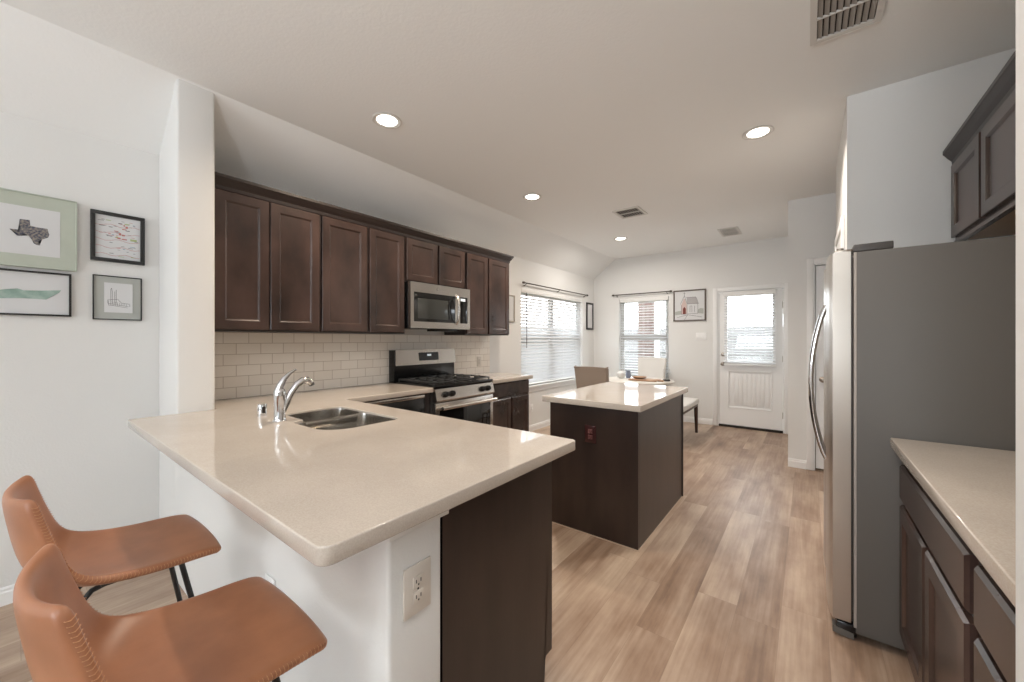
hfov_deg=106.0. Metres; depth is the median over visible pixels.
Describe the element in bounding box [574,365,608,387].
dining chair
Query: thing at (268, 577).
wall outlet
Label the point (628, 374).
vase
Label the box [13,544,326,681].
bar stool
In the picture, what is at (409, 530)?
trim
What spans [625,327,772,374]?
wooden fence
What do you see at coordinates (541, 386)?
window
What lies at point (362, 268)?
upper cabinet
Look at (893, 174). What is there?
wall
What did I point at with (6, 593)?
baseboard
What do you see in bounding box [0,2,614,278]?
ceiling
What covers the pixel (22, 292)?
framed picture
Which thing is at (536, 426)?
baseboard
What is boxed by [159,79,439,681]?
wall
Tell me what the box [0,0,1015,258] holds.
ceiling
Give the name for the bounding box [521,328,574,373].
wooden fence
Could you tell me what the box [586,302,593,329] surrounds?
framed picture
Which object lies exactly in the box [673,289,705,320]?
framed picture
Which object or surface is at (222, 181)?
crown molding
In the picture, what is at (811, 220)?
wall
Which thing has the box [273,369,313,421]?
kitchen faucet
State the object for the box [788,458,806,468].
baseboard
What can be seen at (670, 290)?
curtain rod
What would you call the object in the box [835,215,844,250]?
door
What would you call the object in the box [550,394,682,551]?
base cabinet
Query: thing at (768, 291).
window blind
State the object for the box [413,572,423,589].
receptacle
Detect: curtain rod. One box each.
[522,281,587,296]
[612,290,671,296]
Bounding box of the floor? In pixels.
[0,422,914,681]
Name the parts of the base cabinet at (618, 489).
panel, panel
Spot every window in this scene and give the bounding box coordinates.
[521,293,578,391]
[621,300,668,377]
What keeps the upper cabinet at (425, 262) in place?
attached to the wall at (71, 387)
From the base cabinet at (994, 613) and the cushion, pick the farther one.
the cushion
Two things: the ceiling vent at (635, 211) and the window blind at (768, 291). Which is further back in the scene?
the window blind at (768, 291)
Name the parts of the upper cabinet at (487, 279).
door, door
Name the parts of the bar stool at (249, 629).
leg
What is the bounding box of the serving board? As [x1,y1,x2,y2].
[628,378,663,381]
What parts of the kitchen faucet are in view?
lever, spout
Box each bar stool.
[2,475,220,601]
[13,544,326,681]
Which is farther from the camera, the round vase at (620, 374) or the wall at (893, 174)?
the round vase at (620, 374)
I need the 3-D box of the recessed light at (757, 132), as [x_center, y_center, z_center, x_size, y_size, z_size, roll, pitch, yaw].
[1.722,-1.450,2.700,0.192,0.008,0.192,0,0,38]
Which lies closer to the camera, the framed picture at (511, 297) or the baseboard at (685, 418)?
the framed picture at (511, 297)
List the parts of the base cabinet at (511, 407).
door, drawer, door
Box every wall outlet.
[265,573,274,584]
[403,556,430,621]
[477,356,480,365]
[585,425,595,443]
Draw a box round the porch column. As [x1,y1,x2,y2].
[638,302,659,357]
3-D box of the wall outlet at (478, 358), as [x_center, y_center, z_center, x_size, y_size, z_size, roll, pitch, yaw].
[-0.398,0.260,4.681,0.009,0.118,0.074,0,0,38]
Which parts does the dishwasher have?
door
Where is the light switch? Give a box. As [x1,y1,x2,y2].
[696,333,705,339]
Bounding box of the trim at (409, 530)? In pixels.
[386,510,448,541]
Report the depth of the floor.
2.00 m
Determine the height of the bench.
0.485 m
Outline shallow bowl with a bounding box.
[632,376,645,378]
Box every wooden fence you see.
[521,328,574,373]
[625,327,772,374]
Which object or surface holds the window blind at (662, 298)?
attached to the window at (622, 306)
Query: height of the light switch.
0.120 m
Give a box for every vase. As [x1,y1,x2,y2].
[617,370,625,377]
[626,370,630,377]
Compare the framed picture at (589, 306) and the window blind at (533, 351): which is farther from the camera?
the framed picture at (589, 306)
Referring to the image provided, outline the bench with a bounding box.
[683,397,698,432]
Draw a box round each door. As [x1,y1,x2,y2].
[713,283,787,433]
[807,257,827,469]
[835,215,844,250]
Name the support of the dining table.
on the floor
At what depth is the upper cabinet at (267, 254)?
2.55 m
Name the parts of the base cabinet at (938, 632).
door, drawer, door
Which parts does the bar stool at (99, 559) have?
leg, leg, leg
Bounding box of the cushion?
[683,397,698,411]
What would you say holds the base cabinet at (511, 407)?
on the floor
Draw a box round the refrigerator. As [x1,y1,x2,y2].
[808,235,1015,649]
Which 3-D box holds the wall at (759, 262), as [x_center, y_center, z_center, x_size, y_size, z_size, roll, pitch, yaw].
[3.260,-0.068,5.970,4.500,2.775,0.140,0,0,38]
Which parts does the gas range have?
knob, knob, oven door, control panel, handle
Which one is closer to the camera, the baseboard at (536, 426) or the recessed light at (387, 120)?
the recessed light at (387, 120)
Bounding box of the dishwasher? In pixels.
[364,394,424,412]
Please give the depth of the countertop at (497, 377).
4.29 m
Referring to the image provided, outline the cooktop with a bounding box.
[395,378,492,388]
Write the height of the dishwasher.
0.848 m
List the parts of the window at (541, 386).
sash, sill, frame, sash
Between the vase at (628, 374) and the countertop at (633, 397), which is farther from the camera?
the vase at (628, 374)
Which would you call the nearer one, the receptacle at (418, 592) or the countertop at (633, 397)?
the receptacle at (418, 592)
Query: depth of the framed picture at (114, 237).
2.23 m
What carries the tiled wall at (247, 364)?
attached to the wall at (71, 387)
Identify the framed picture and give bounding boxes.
[0,187,76,271]
[0,268,71,316]
[90,209,144,265]
[92,274,141,320]
[509,295,514,321]
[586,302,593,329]
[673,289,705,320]
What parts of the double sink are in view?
bowl, bowl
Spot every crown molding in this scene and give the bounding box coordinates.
[215,172,513,262]
[943,50,1015,164]
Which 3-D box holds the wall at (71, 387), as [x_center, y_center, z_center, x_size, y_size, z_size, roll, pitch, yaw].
[-2.067,0.090,2.628,0.120,2.460,11.650,0,0,38]
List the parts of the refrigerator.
handle, handle, door, door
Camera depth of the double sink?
2.16 m
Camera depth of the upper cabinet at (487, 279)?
4.31 m
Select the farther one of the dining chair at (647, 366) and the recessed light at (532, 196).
the dining chair at (647, 366)
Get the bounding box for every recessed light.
[372,112,401,128]
[523,193,541,200]
[614,237,627,240]
[742,125,773,139]
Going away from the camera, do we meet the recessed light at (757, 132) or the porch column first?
the recessed light at (757, 132)
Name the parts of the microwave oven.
handle, control panel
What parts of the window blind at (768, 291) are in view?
ladder cord, rail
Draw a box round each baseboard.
[0,584,14,606]
[529,419,549,431]
[683,416,712,424]
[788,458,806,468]
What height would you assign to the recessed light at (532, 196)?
0.008 m
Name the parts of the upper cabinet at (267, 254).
door, door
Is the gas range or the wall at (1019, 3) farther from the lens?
the gas range
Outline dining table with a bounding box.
[609,376,673,385]
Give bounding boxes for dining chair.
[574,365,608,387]
[638,357,666,377]
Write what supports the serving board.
on the dining table
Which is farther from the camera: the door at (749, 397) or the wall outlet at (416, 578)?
the door at (749, 397)
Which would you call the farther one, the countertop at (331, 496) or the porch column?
the porch column
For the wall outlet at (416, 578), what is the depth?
0.98 m
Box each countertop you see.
[128,383,574,566]
[469,372,532,383]
[542,382,687,411]
[890,438,1015,607]
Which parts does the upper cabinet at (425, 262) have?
door, door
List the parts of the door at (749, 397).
glass frame, beadboard panel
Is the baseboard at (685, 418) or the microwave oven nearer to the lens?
the microwave oven
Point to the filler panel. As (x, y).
(427, 395)
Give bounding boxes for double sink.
[288,408,395,429]
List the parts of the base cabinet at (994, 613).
door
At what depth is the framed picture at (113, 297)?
2.23 m
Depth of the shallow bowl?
5.31 m
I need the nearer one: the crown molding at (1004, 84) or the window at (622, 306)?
the crown molding at (1004, 84)
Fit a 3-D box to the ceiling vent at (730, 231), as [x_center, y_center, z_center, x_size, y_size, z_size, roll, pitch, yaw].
[2.916,-1.449,5.162,0.231,0.012,0.420,0,0,38]
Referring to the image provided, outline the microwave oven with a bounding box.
[405,281,469,331]
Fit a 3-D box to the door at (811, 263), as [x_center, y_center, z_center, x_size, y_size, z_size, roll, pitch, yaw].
[3.377,0.247,3.704,0.865,2.145,0.152,0,0,38]
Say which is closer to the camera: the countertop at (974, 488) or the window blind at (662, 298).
the countertop at (974, 488)
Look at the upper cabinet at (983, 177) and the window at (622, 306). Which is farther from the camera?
the window at (622, 306)
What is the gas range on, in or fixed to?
on the floor
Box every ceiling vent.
[612,206,647,218]
[717,226,741,236]
[810,0,885,45]
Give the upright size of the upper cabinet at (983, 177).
0.475 m
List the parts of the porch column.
corner post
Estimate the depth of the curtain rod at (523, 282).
5.96 m
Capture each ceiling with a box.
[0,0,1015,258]
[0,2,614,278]
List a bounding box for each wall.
[0,110,593,587]
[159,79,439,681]
[215,332,489,399]
[594,236,815,433]
[788,193,835,459]
[836,48,1015,249]
[1016,0,1023,681]
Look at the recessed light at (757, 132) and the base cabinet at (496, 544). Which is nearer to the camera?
the base cabinet at (496, 544)
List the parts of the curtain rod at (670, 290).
rod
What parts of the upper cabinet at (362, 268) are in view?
door, door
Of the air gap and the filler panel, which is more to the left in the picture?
the air gap
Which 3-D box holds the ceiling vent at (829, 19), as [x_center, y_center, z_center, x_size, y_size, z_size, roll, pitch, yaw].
[1.460,-1.449,1.678,0.255,0.012,0.350,0,0,38]
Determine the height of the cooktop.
0.023 m
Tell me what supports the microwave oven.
attached to the upper cabinet at (425, 262)
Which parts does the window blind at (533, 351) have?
rail, ladder cord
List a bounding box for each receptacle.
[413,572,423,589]
[413,587,423,604]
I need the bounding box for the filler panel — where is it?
[424,393,429,413]
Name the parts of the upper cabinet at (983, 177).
door, light rail, door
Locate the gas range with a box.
[389,348,496,424]
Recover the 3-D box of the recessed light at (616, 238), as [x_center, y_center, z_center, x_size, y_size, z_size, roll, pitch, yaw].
[1.557,-1.450,5.525,0.192,0.008,0.192,0,0,38]
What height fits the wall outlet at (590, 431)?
0.118 m
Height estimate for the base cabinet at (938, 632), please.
0.873 m
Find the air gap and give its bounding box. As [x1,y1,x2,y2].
[257,403,266,415]
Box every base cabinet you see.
[440,461,551,681]
[491,379,528,431]
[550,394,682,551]
[899,465,982,681]
[974,565,1015,681]
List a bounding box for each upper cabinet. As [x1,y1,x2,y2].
[215,188,319,332]
[319,215,404,333]
[405,237,464,288]
[444,252,508,335]
[951,88,1015,241]
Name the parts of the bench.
seat frame, leg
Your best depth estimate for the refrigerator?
1.62 m
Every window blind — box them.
[521,288,581,384]
[619,296,668,378]
[723,289,775,366]
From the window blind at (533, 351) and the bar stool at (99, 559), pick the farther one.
the window blind at (533, 351)
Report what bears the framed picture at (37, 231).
attached to the wall at (71, 387)
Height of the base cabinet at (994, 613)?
0.873 m

